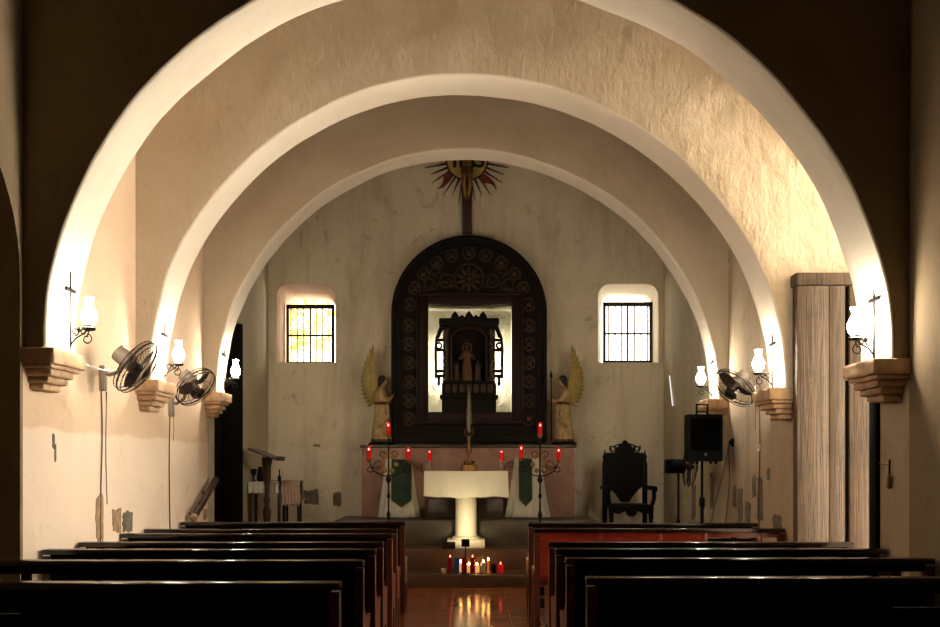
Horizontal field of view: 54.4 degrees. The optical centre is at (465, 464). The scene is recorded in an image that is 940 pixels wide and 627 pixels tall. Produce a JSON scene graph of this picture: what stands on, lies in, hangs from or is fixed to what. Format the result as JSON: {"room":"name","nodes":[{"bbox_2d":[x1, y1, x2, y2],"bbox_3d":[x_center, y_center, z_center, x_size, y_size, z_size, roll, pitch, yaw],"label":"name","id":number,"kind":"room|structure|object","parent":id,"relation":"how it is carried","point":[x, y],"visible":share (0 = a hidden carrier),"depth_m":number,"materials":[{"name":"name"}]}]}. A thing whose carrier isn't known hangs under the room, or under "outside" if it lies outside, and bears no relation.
{"room":"house of worship","nodes":[
{"label":"house of worship","id":0,"kind":"room"},
{"bbox_2d":[0,0,267,580],"bbox_3d":[-3.997,-2.000,6.150,1.607,7.300,18.300,0,0,0],"label":"wall","id":1,"kind":"structure","parent":0,"point":[62,431],"depth_m":8.00,"materials":[{"name":"beige paint"}]},
{"bbox_2d":[21,347,85,393],"bbox_3d":[-3.090,-0.698,6.853,0.271,0.305,0.560,0,0,0],"label":"trim","id":2,"kind":"structure","parent":1,"relation":"attached to","point":[47,368],"depth_m":6.68,"materials":[{"name":"stone"}]},
{"bbox_2d":[105,392,107,503],"bbox_3d":[-3.192,-0.150,8.115,0.008,1.000,0.038,0,0,0],"label":"cable","id":3,"kind":"object","parent":1,"relation":"attached to","point":[106,392],"visible":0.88,"depth_m":8.11,"materials":[{"name":"grey plastic"}]},
{"bbox_2d":[86,341,159,413],"bbox_3d":[-2.908,-0.720,7.629,0.584,0.661,0.812,0,0,0],"label":"wall fan","id":4,"kind":"object","parent":1,"relation":"attached to","point":[127,360],"depth_m":7.72,"materials":[{"name":"metal"}]},
{"bbox_2d":[100,391,102,540],"bbox_3d":[-3.192,0.125,8.000,0.012,1.551,0.052,0,0,0],"label":"cable","id":5,"kind":"object","parent":4,"relation":"hanging from","point":[101,391],"visible":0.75,"depth_m":8.00,"materials":[{"name":"grey plastic"}]},
{"bbox_2d":[135,379,176,411],"bbox_3d":[-3.092,-0.679,9.101,0.269,0.303,0.565,0,0,0],"label":"trim","id":6,"kind":"structure","parent":1,"relation":"attached to","point":[152,395],"depth_m":8.93,"materials":[{"name":"stone"}]},
{"bbox_2d":[168,368,215,440],"bbox_3d":[-2.915,-0.646,9.741,0.493,0.772,0.442,0,0,-18],"label":"wall fan","id":7,"kind":"object","parent":1,"relation":"attached to","point":[190,385],"visible":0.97,"depth_m":9.73,"materials":[{"name":"metal"}]},
{"bbox_2d":[169,417,170,528],"bbox_3d":[-3.192,0.315,9.845,0.012,1.670,0.042,0,0,0],"label":"cable","id":8,"kind":"object","parent":7,"relation":"hanging from","point":[169,417],"visible":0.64,"depth_m":9.83,"materials":[{"name":"grey plastic"}]},
{"bbox_2d":[189,477,218,521],"bbox_3d":[-3.127,0.395,10.850,0.145,0.505,0.976,0,0,0],"label":"handrail","id":9,"kind":"object","parent":1,"relation":"attached to","point":[194,515],"visible":1,"depth_m":10.75,"materials":[{"name":"brown wood"}]},
{"bbox_2d":[203,392,231,417],"bbox_3d":[-3.092,-0.738,11.349,0.268,0.305,0.461,0,0,0],"label":"trim","id":10,"kind":"structure","parent":1,"relation":"attached to","point":[215,402],"depth_m":11.20,"materials":[{"name":"stone"}]},
{"bbox_2d":[214,324,242,521],"bbox_3d":[-3.750,-0.182,13.062,1.100,3.665,0.105,0,0,0],"label":"door","id":11,"kind":"structure","parent":1,"relation":"in","point":[228,427],"depth_m":13.01,"materials":[{"name":"black paint"}]},
{"bbox_2d":[136,0,795,387],"bbox_3d":[0.000,-3.200,9.100,6.400,4.900,0.500,0,0,0],"label":"arch","id":12,"kind":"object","parent":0,"point":[324,66],"depth_m":8.85,"materials":[{"name":"paint"}]},
{"bbox_2d":[161,322,184,378],"bbox_3d":[-2.905,-1.150,9.100,0.204,0.580,0.170,0,0,0],"label":"wall lamp","id":13,"kind":"object","parent":12,"relation":"attached to","point":[178,353],"visible":1,"depth_m":9.08,"materials":[{"name":"glass"}]},
{"bbox_2d":[752,330,775,386],"bbox_3d":[2.955,-1.060,9.100,0.204,0.580,0.170,0,0,0],"label":"wall lamp","id":14,"kind":"object","parent":12,"relation":"attached to","point":[758,362],"visible":1,"depth_m":9.09,"materials":[{"name":"glass"}]},
{"bbox_2d":[791,273,868,547],"bbox_3d":[3.639,-0.090,8.755,1.002,3.480,0.180,0,0,0],"label":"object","id":15,"kind":"structure","parent":12,"relation":"in","point":[831,418],"depth_m":8.67,"materials":[{"name":"brown wood"}]},
{"bbox_2d":[23,0,908,361],"bbox_3d":[0.000,-3.210,6.850,6.400,4.880,0.500,0,0,0],"label":"arch","id":16,"kind":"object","parent":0,"point":[830,77],"depth_m":6.60,"materials":[{"name":"paint"}]},
{"bbox_2d":[65,270,96,347],"bbox_3d":[-2.874,-1.170,6.860,0.204,0.580,0.170,0,0,0],"label":"wall lamp","id":17,"kind":"object","parent":16,"relation":"attached to","point":[88,314],"visible":1,"depth_m":6.84,"materials":[{"name":"glass"}]},
{"bbox_2d":[847,287,879,357],"bbox_3d":[2.924,-1.080,6.760,0.204,0.580,0.170,0,0,0],"label":"wall lamp","id":18,"kind":"object","parent":16,"relation":"attached to","point":[855,326],"visible":1,"depth_m":6.74,"materials":[{"name":"glass"}]},
{"bbox_2d":[869,397,879,554],"bbox_3d":[3.585,0.400,7.128,0.830,2.500,0.135,0,0,0],"label":"door","id":19,"kind":"structure","parent":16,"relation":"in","point":[874,409],"depth_m":7.09,"materials":[{"name":"black paint"}]},
{"bbox_2d":[268,161,663,522],"bbox_3d":[0.000,-2.000,15.172,9.200,7.300,0.756,0,0,0],"label":"wall","id":20,"kind":"structure","parent":0,"point":[353,252],"depth_m":14.80,"materials":[{"name":"beige paint"}]},
{"bbox_2d":[286,304,334,361],"bbox_3d":[-2.600,-2.180,15.265,0.800,1.000,0.091,0,0,0],"label":"window","id":21,"kind":"structure","parent":20,"relation":"in","point":[289,307],"depth_m":15.25,"materials":[{"name":"metal"}]},
{"bbox_2d":[426,160,507,201],"bbox_3d":[0.016,-4.940,14.781,1.355,1.355,0.033,0,0,0],"label":"sunburst emblem","id":22,"kind":"object","parent":20,"relation":"attached to","point":[453,166],"visible":0.39,"depth_m":14.78,"materials":[{"name":"gold metal"}]},
{"bbox_2d":[461,160,472,233],"bbox_3d":[0.016,-4.591,14.685,1.000,1.720,0.220,0,0,0],"label":"crucifix","id":23,"kind":"object","parent":20,"relation":"attached to","point":[466,169],"visible":0.48,"depth_m":14.73,"materials":[{"name":"brown wood"}]},
{"bbox_2d":[391,235,546,442],"bbox_3d":[0.050,-2.013,14.665,2.490,3.325,0.260,0,0,0],"label":"altarpiece","id":24,"kind":"object","parent":20,"relation":"attached to","point":[463,270],"visible":1,"depth_m":14.60,"materials":[{"name":"brown wood"}]},
{"bbox_2d":[434,311,503,411],"bbox_3d":[0.049,-1.674,15.013,1.137,1.707,0.394,0,0,0],"label":"tabernacle","id":25,"kind":"object","parent":20,"relation":"in","point":[477,331],"visible":0.98,"depth_m":14.89,"materials":[{"name":"brown wood"}]},
{"bbox_2d":[453,360,460,380],"bbox_3d":[-0.162,-1.543,14.957,0.147,0.337,0.117,0,0,0],"label":"cherub statue","id":26,"kind":"object","parent":25,"relation":"in","point":[456,373],"visible":1,"depth_m":14.91,"materials":[{"name":"brown wood"}]},
{"bbox_2d":[459,343,475,380],"bbox_3d":[0.019,-1.692,14.975,0.273,0.636,0.193,0,0,0],"label":"saint statue","id":27,"kind":"object","parent":25,"relation":"in","point":[466,356],"visible":1,"depth_m":14.94,"materials":[{"name":"brown wood"}]},
{"bbox_2d":[474,360,482,380],"bbox_3d":[0.201,-1.543,14.957,0.146,0.337,0.117,0,0,0],"label":"cherub statue","id":28,"kind":"object","parent":25,"relation":"in","point":[478,367],"visible":1,"depth_m":14.91,"materials":[{"name":"brown wood"}]},
{"bbox_2d":[603,302,651,361],"bbox_3d":[2.700,-2.210,15.265,0.820,1.020,0.091,0,0,0],"label":"window","id":29,"kind":"structure","parent":20,"relation":"in","point":[627,305],"depth_m":15.25,"materials":[{"name":"metal"}]},
{"bbox_2d":[204,95,727,398],"bbox_3d":[0.000,-3.230,11.350,6.400,4.840,0.400,0,0,0],"label":"wall","id":30,"kind":"structure","parent":0,"point":[358,148],"depth_m":11.15,"materials":[{"name":"paint"}]},
{"bbox_2d":[222,346,239,389],"bbox_3d":[-2.885,-1.210,11.270,0.204,0.580,0.170,0,0,0],"label":"wall lamp","id":31,"kind":"object","parent":30,"relation":"attached to","point":[235,370],"visible":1,"depth_m":11.25,"materials":[{"name":"glass"}]},
{"bbox_2d":[696,352,714,397],"bbox_3d":[2.935,-1.120,11.250,0.204,0.580,0.170,0,0,0],"label":"wall lamp","id":32,"kind":"object","parent":30,"relation":"attached to","point":[700,378],"visible":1,"depth_m":11.24,"materials":[{"name":"glass"}]},
{"bbox_2d":[334,516,597,544],"bbox_3d":[0.000,1.035,14.160,3.900,0.430,1.280,0,0,0],"label":"floor","id":33,"kind":"structure","parent":0,"point":[418,530],"depth_m":13.52,"materials":[{"name":"stone"}]},
{"bbox_2d":[378,459,420,517],"bbox_3d":[-1.030,0.364,14.100,0.660,0.913,0.389,0,0,0],"label":"stand","id":34,"kind":"object","parent":33,"relation":"on","point":[410,510],"visible":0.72,"depth_m":13.97,"materials":[{"name":"grey fabric"}]},
{"bbox_2d":[391,459,411,507],"bbox_3d":[-0.984,0.283,13.926,0.316,0.743,0.079,0,0,0],"label":"banner","id":35,"kind":"object","parent":34,"relation":"attached to","point":[401,484],"visible":0.96,"depth_m":13.92,"materials":[{"name":"green fabric"}]},
{"bbox_2d":[428,498,503,517],"bbox_3d":[0.000,0.670,14.197,1.160,0.300,0.235,0,0,0],"label":"stone plinth","id":36,"kind":"object","parent":33,"relation":"on","point":[437,507],"visible":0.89,"depth_m":14.08,"materials":[{"name":"grey stone"}]},
{"bbox_2d":[360,445,576,516],"bbox_3d":[0.035,0.253,14.540,3.400,1.135,0.500,0,0,0],"label":"altar","id":37,"kind":"object","parent":33,"relation":"on","point":[560,486],"visible":0.53,"depth_m":14.32,"materials":[{"name":"stone"}]},
{"bbox_2d":[360,346,393,444],"bbox_3d":[-1.385,-1.105,14.446,0.498,1.579,0.416,0,0,-21],"label":"angel statue","id":38,"kind":"object","parent":37,"relation":"on","point":[373,393],"visible":0.96,"depth_m":14.38,"materials":[{"name":"brown wood"}]},
{"bbox_2d":[547,345,584,444],"bbox_3d":[1.575,-1.105,14.442,0.526,1.579,0.434,0,0,20],"label":"angel statue","id":39,"kind":"object","parent":37,"relation":"on","point":[570,393],"visible":1,"depth_m":14.38,"materials":[{"name":"brown wood"}]},
{"bbox_2d":[550,371,552,440],"bbox_3d":[1.337,-0.925,14.350,0.044,1.110,0.042,0,0,0],"label":"staff","id":40,"kind":"object","parent":39,"relation":"attached to","point":[551,376],"visible":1,"depth_m":14.34,"materials":[{"name":"brown wood"}]},
{"bbox_2d":[505,458,549,517],"bbox_3d":[0.947,0.356,14.094,0.708,0.928,0.382,0,0,0],"label":"stand","id":41,"kind":"object","parent":33,"relation":"on","point":[515,508],"visible":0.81,"depth_m":13.97,"materials":[{"name":"grey fabric"}]},
{"bbox_2d":[519,458,532,506],"bbox_3d":[0.908,0.268,13.926,0.210,0.743,0.079,0,0,0],"label":"banner","id":42,"kind":"object","parent":41,"relation":"attached to","point":[525,479],"visible":0.88,"depth_m":13.92,"materials":[{"name":"green fabric"}]},
{"bbox_2d":[405,545,527,568],"bbox_3d":[0.000,1.420,13.875,6.400,0.460,1.850,0,0,0],"label":"floor","id":43,"kind":"structure","parent":0,"point":[418,556],"depth_m":12.95,"materials":[{"name":"stone"}]},
{"bbox_2d":[249,482,282,521],"bbox_3d":[-2.950,0.721,13.580,0.470,0.937,0.420,0,0,0],"label":"table","id":44,"kind":"object","parent":43,"relation":"on","point":[279,486],"visible":0.28,"depth_m":13.38,"materials":[{"name":"brown wood"}]},
{"bbox_2d":[248,481,281,493],"bbox_3d":[-2.960,0.335,13.577,0.457,0.180,0.511,0,0,0],"label":"lace cloth","id":45,"kind":"object","parent":44,"relation":"on","point":[256,487],"visible":0.69,"depth_m":13.34,"materials":[{"name":"white fabric"}]},
{"bbox_2d":[251,469,258,481],"bbox_3d":[-3.123,0.152,13.530,0.128,0.190,0.088,0,0,0],"label":"metal cup","id":46,"kind":"object","parent":45,"relation":"on","point":[253,471],"visible":1,"depth_m":13.50,"materials":[{"name":"metal"}]},
{"bbox_2d":[257,464,262,480],"bbox_3d":[-3.054,0.117,13.605,0.125,0.260,0.109,0,0,-36],"label":"jug","id":47,"kind":"object","parent":45,"relation":"on","point":[260,475],"visible":0.75,"depth_m":13.57,"materials":[{"name":"metal"}]},
{"bbox_2d":[248,448,285,521],"bbox_3d":[-2.842,0.475,13.050,0.434,1.430,0.520,0,0,0],"label":"lectern","id":48,"kind":"object","parent":43,"relation":"on","point":[267,460],"visible":0.7,"depth_m":13.01,"materials":[{"name":"brown wood"}]},
{"bbox_2d":[283,481,302,521],"bbox_3d":[-2.560,0.712,13.500,0.250,0.955,0.240,0,0,0],"label":"stool","id":49,"kind":"object","parent":43,"relation":"on","point":[285,509],"visible":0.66,"depth_m":13.58,"materials":[{"name":"brown wood"}]},
{"bbox_2d":[281,480,303,506],"bbox_3d":[-2.560,0.417,13.497,0.291,0.381,0.332,0,0,0],"label":"draped cloth","id":50,"kind":"object","parent":49,"relation":"on","point":[290,489],"visible":1,"depth_m":13.35,"materials":[{"name":"beige fabric"}]},
{"bbox_2d":[366,422,410,521],"bbox_3d":[-1.117,0.285,13.261,0.661,1.809,0.277,0,0,0],"label":"candelabrum","id":51,"kind":"object","parent":43,"relation":"on","point":[388,424],"visible":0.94,"depth_m":13.20,"materials":[{"name":"metal"}]},
{"bbox_2d":[443,542,454,548],"bbox_3d":[-0.242,1.143,12.993,0.180,0.095,0.064,0,0,0],"label":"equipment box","id":52,"kind":"object","parent":43,"relation":"on","point":[446,545],"visible":1,"depth_m":12.96,"materials":[{"name":"plastic"}]},
{"bbox_2d":[447,497,484,547],"bbox_3d":[0.000,0.642,13.240,1.160,1.095,0.640,0,0,0],"label":"altar table","id":53,"kind":"object","parent":43,"relation":"on","point":[465,508],"visible":0.59,"depth_m":13.10,"materials":[{"name":"beige stone"}]},
{"bbox_2d":[424,471,508,497],"bbox_3d":[0.001,0.279,13.238,1.206,0.384,0.717,0,0,0],"label":"altar cloth","id":54,"kind":"object","parent":53,"relation":"on","point":[454,484],"visible":0.99,"depth_m":12.90,"materials":[{"name":"white fabric"}]},
{"bbox_2d":[427,451,431,460],"bbox_3d":[-0.527,-0.059,13.200,0.090,0.287,0.090,0,0,0],"label":"candle holder","id":55,"kind":"object","parent":54,"relation":"on","point":[429,454],"visible":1,"depth_m":13.17,"materials":[{"name":"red glass"}]},
{"bbox_2d":[460,389,477,470],"bbox_3d":[0.043,-0.523,13.150,0.258,1.216,0.258,0,0,-32],"label":"candlestick","id":56,"kind":"object","parent":54,"relation":"on","point":[468,465],"visible":1,"depth_m":13.12,"materials":[{"name":"gold metal"}]},
{"bbox_2d":[499,451,503,460],"bbox_3d":[0.513,-0.059,13.200,0.090,0.287,0.090,0,0,0],"label":"candle holder","id":57,"kind":"object","parent":54,"relation":"on","point":[501,454],"visible":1,"depth_m":13.17,"materials":[{"name":"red glass"}]},
{"bbox_2d":[518,422,560,522],"bbox_3d":[1.067,0.285,13.261,0.632,1.809,0.277,0,0,0],"label":"candelabrum","id":58,"kind":"object","parent":43,"relation":"on","point":[558,449],"visible":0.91,"depth_m":13.20,"materials":[{"name":"metal"}]},
{"bbox_2d":[600,440,657,522],"bbox_3d":[2.447,0.405,13.789,0.763,1.571,0.665,0,0,0],"label":"throne","id":59,"kind":"object","parent":43,"relation":"on","point":[624,469],"visible":0.91,"depth_m":14.06,"materials":[{"name":"brown wood"}]},
{"bbox_2d":[407,569,525,586],"bbox_3d":[0.000,1.565,12.650,6.400,0.170,0.700,0,0,0],"label":"floor","id":60,"kind":"structure","parent":0,"point":[415,577],"depth_m":12.30,"materials":[{"name":"stone"}]},
{"bbox_2d":[448,555,452,572],"bbox_3d":[-0.217,1.355,12.550,0.071,0.250,0.070,0,0,0],"label":"votive candle","id":61,"kind":"object","parent":60,"relation":"on","point":[450,559],"visible":1,"depth_m":12.52,"materials":[{"name":"red wax"}]},
{"bbox_2d":[454,558,458,572],"bbox_3d":[-0.128,1.375,12.550,0.071,0.209,0.070,0,0,0],"label":"votive candle","id":62,"kind":"object","parent":60,"relation":"on","point":[456,560],"visible":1,"depth_m":12.52,"materials":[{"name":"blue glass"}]},
{"bbox_2d":[461,557,466,572],"bbox_3d":[-0.025,1.372,12.550,0.077,0.216,0.076,0,0,0],"label":"votive candle","id":63,"kind":"object","parent":60,"relation":"on","point":[462,558],"visible":0.87,"depth_m":12.52,"materials":[{"name":"red wax"}]},
{"bbox_2d":[460,539,470,574],"bbox_3d":[-0.007,1.241,12.375,0.140,0.478,0.140,0,0,0],"label":"floodlight","id":64,"kind":"object","parent":60,"relation":"on","point":[465,543],"visible":1,"depth_m":12.36,"materials":[{"name":"black metal"}]},
{"bbox_2d":[470,555,474,572],"bbox_3d":[0.091,1.355,12.550,0.074,0.250,0.073,0,0,0],"label":"votive candle","id":65,"kind":"object","parent":60,"relation":"on","point":[472,559],"visible":1,"depth_m":12.52,"materials":[{"name":"red wax"}]},
{"bbox_2d":[475,563,478,572],"bbox_3d":[0.150,1.410,12.590,0.071,0.140,0.070,0,0,0],"label":"votive candle","id":66,"kind":"object","parent":60,"relation":"on","point":[476,565],"visible":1,"depth_m":12.56,"materials":[{"name":"beige wax"}]},
{"bbox_2d":[481,560,485,572],"bbox_3d":[0.236,1.389,12.550,0.069,0.181,0.068,0,0,0],"label":"votive candle","id":67,"kind":"object","parent":60,"relation":"on","point":[483,564],"visible":1,"depth_m":12.52,"materials":[{"name":"wax"}]},
{"bbox_2d":[486,558,490,572],"bbox_3d":[0.306,1.376,12.550,0.072,0.209,0.072,0,0,0],"label":"votive candle","id":68,"kind":"object","parent":60,"relation":"on","point":[488,558],"visible":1,"depth_m":12.54,"materials":[{"name":"orange wax"}]},
{"bbox_2d":[491,564,495,572],"bbox_3d":[0.379,1.417,12.550,0.063,0.127,0.062,0,0,0],"label":"votive candle","id":69,"kind":"object","parent":60,"relation":"on","point":[493,566],"visible":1,"depth_m":12.52,"materials":[{"name":"black wax"}]},
{"bbox_2d":[497,562,503,572],"bbox_3d":[0.475,1.403,12.550,0.085,0.154,0.084,0,0,0],"label":"votive candle","id":70,"kind":"object","parent":60,"relation":"on","point":[500,567],"visible":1,"depth_m":12.52,"materials":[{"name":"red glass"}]},
{"bbox_2d":[398,587,544,626],"bbox_3d":[0.000,1.750,6.300,10.000,0.200,18.600,0,0,0],"label":"floor","id":71,"kind":"structure","parent":0,"point":[426,606],"depth_m":10.58,"materials":[{"name":"tile"}]},
{"bbox_2d":[0,581,341,626],"bbox_3d":[-1.930,1.143,4.995,2.500,1.015,0.790,0,0,0],"label":"pew","id":72,"kind":"object","parent":71,"relation":"on","point":[42,603],"visible":1,"depth_m":4.94,"materials":[{"name":"brown wood"}]},
{"bbox_2d":[0,559,370,626],"bbox_3d":[-1.930,1.143,6.135,2.500,1.015,0.790,0,0,0],"label":"pew","id":73,"kind":"object","parent":71,"relation":"on","point":[350,572],"visible":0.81,"depth_m":6.08,"materials":[{"name":"brown wood"}]},
{"bbox_2d":[42,549,380,626],"bbox_3d":[-1.930,1.143,6.935,2.500,1.015,0.790,0,0,0],"label":"pew","id":74,"kind":"object","parent":71,"relation":"on","point":[372,601],"visible":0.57,"depth_m":6.87,"materials":[{"name":"brown wood"}]},
{"bbox_2d":[78,541,387,626],"bbox_3d":[-1.930,1.143,7.575,2.500,1.015,0.790,0,0,0],"label":"pew","id":75,"kind":"object","parent":71,"relation":"on","point":[381,590],"visible":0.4,"depth_m":7.49,"materials":[{"name":"brown wood"}]},
{"bbox_2d":[121,533,395,626],"bbox_3d":[-1.930,1.143,8.505,2.500,1.015,0.790,0,0,0],"label":"pew","id":76,"kind":"object","parent":71,"relation":"on","point":[389,576],"visible":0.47,"depth_m":8.43,"materials":[{"name":"brown wood"}]},
{"bbox_2d":[144,529,399,626],"bbox_3d":[-1.930,1.143,9.105,2.500,1.015,0.790,0,0,0],"label":"pew","id":77,"kind":"object","parent":71,"relation":"on","point":[396,569],"visible":0.16,"depth_m":9.02,"materials":[{"name":"brown wood"}]},
{"bbox_2d":[180,522,406,613],"bbox_3d":[-1.930,1.143,10.235,2.500,1.015,0.790,0,0,0],"label":"pew","id":78,"kind":"object","parent":71,"relation":"on","point":[402,558],"visible":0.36,"depth_m":10.16,"materials":[{"name":"brown wood"}]},
{"bbox_2d":[526,523,757,615],"bbox_3d":[1.930,1.143,10.035,2.500,1.015,0.790,0,0,0],"label":"pew","id":79,"kind":"object","parent":71,"relation":"on","point":[530,559],"visible":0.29,"depth_m":9.95,"materials":[{"name":"brown wood"}]},
{"bbox_2d":[531,528,784,626],"bbox_3d":[1.930,1.143,9.185,2.500,1.015,0.790,0,0,0],"label":"pew","id":80,"kind":"object","parent":71,"relation":"on","point":[542,536],"visible":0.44,"depth_m":9.13,"materials":[{"name":"brown wood"}]},
{"bbox_2d":[664,456,697,522],"bbox_3d":[2.720,0.709,11.573,0.426,1.882,0.554,0,0,0],"label":"pedestal fan","id":81,"kind":"object","parent":71,"relation":"on","point":[677,466],"visible":0.67,"depth_m":11.57,"materials":[{"name":"metal"}]},
{"bbox_2d":[544,541,853,626],"bbox_3d":[1.930,1.143,7.575,2.500,1.015,0.790,0,0,0],"label":"pew","id":82,"kind":"object","parent":71,"relation":"on","point":[549,590],"visible":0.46,"depth_m":7.49,"materials":[{"name":"brown wood"}]},
{"bbox_2d":[699,462,704,522],"bbox_3d":[2.789,0.805,10.875,0.560,1.690,0.490,0,0,0],"label":"speaker stand","id":83,"kind":"object","parent":71,"relation":"on","point":[701,499],"visible":0.27,"depth_m":10.79,"materials":[{"name":"black metal"}]},
{"bbox_2d":[684,404,722,463],"bbox_3d":[2.789,-0.369,10.814,0.402,0.714,0.372,0,0,0],"label":"loudspeaker","id":84,"kind":"object","parent":83,"relation":"on","point":[703,433],"visible":1,"depth_m":10.64,"materials":[{"name":"black plastic"}]},
{"bbox_2d":[691,419,719,449],"bbox_3d":[2.789,-0.356,10.636,0.342,0.369,0.017,0,0,0],"label":"grille","id":85,"kind":"object","parent":84,"relation":"attached to","point":[705,433],"depth_m":10.63,"materials":[{"name":"black"}]},
{"bbox_2d":[550,548,886,626],"bbox_3d":[1.930,1.143,6.985,2.500,1.015,0.790,0,0,0],"label":"pew","id":86,"kind":"object","parent":71,"relation":"on","point":[558,600],"visible":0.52,"depth_m":6.91,"materials":[{"name":"brown wood"}]},
{"bbox_2d":[559,557,934,626],"bbox_3d":[1.930,1.143,6.275,2.500,1.015,0.790,0,0,0],"label":"pew","id":87,"kind":"object","parent":71,"relation":"on","point":[577,568],"visible":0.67,"depth_m":6.22,"materials":[{"name":"brown wood"}]},
{"bbox_2d":[585,576,939,626],"bbox_3d":[1.930,1.143,5.215,2.500,1.015,0.790,0,0,0],"label":"pew","id":88,"kind":"object","parent":71,"relation":"on","point":[611,601],"visible":1,"depth_m":5.16,"materials":[{"name":"brown wood"}]},
{"bbox_2d":[664,0,939,606],"bbox_3d":[3.997,-2.000,6.150,1.607,7.300,18.300,0,0,0],"label":"wall","id":89,"kind":"structure","parent":0,"point":[818,249],"depth_m":8.85,"materials":[{"name":"beige paint"}]},
{"bbox_2d":[669,375,674,405],"bbox_3d":[3.179,-1.150,14.110,0.046,0.488,0.237,0,0,0],"label":"tube light","id":90,"kind":"object","parent":89,"relation":"attached to","point":[670,381],"visible":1,"depth_m":14.10,"materials":[{"name":"white glass"}]},
{"bbox_2d":[698,399,728,423],"bbox_3d":[3.079,-0.659,11.349,0.293,0.301,0.464,0,0,0],"label":"trim","id":91,"kind":"structure","parent":89,"relation":"attached to","point":[715,406],"depth_m":11.15,"materials":[{"name":"stone"}]},
{"bbox_2d":[711,449,727,522],"bbox_3d":[3.171,0.689,11.435,0.033,1.844,0.938,0,0,1],"label":"cable","id":92,"kind":"object","parent":89,"relation":"attached to","point":[727,449],"visible":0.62,"depth_m":11.43,"materials":[{"name":"grey plastic"}]},
{"bbox_2d":[729,438,733,446],"bbox_3d":[3.175,-0.270,10.950,0.050,0.100,0.080,0,0,0],"label":"wall socket","id":93,"kind":"object","parent":89,"relation":"attached to","point":[731,442],"visible":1,"depth_m":10.93,"materials":[{"name":"black plastic"}]},
{"bbox_2d":[725,444,729,522],"bbox_3d":[3.161,0.685,11.125,0.034,1.872,0.362,0,0,0],"label":"cable","id":94,"kind":"object","parent":93,"relation":"hanging from","point":[728,444],"visible":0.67,"depth_m":11.01,"materials":[{"name":"grey plastic"}]},
{"bbox_2d":[713,369,760,429],"bbox_3d":[2.922,-0.704,9.748,0.560,0.648,0.508,0,0,0],"label":"wall fan","id":95,"kind":"object","parent":89,"relation":"attached to","point":[742,378],"visible":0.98,"depth_m":9.72,"materials":[{"name":"metal"}]},
{"bbox_2d":[758,406,759,527],"bbox_3d":[3.192,0.155,9.945,0.012,1.591,0.042,0,0,0],"label":"cable","id":96,"kind":"object","parent":95,"relation":"hanging from","point":[759,406],"visible":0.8,"depth_m":9.94,"materials":[{"name":"black plastic"}]},
{"bbox_2d":[753,387,792,420],"bbox_3d":[3.077,-0.598,9.099,0.300,0.304,0.560,0,0,0],"label":"trim","id":97,"kind":"structure","parent":89,"relation":"attached to","point":[776,403],"depth_m":8.92,"materials":[{"name":"stone"}]},
{"bbox_2d":[843,358,910,403],"bbox_3d":[3.078,-0.618,6.851,0.298,0.305,0.565,0,0,0],"label":"trim","id":98,"kind":"structure","parent":89,"relation":"attached to","point":[883,380],"depth_m":6.67,"materials":[{"name":"stone"}]},
{"bbox_2d":[879,460,891,488],"bbox_3d":[3.176,0.070,6.941,0.040,0.220,0.199,0,0,0],"label":"hook","id":99,"kind":"object","parent":89,"relation":"attached to","point":[889,478],"visible":1,"depth_m":6.85,"materials":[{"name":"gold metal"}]},
{"label":"outside","id":100,"kind":"structure","parent":0,"visible":0},
{"bbox_2d":[292,299,335,361],"bbox_3d":[-3.881,-1.400,19.224,2.445,6.108,2.289,0,0,0],"label":"tree","id":101,"kind":"object","parent":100,"point":[300,301],"visible":0.2,"depth_m":19.03,"materials":[{"name":"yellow plant"}]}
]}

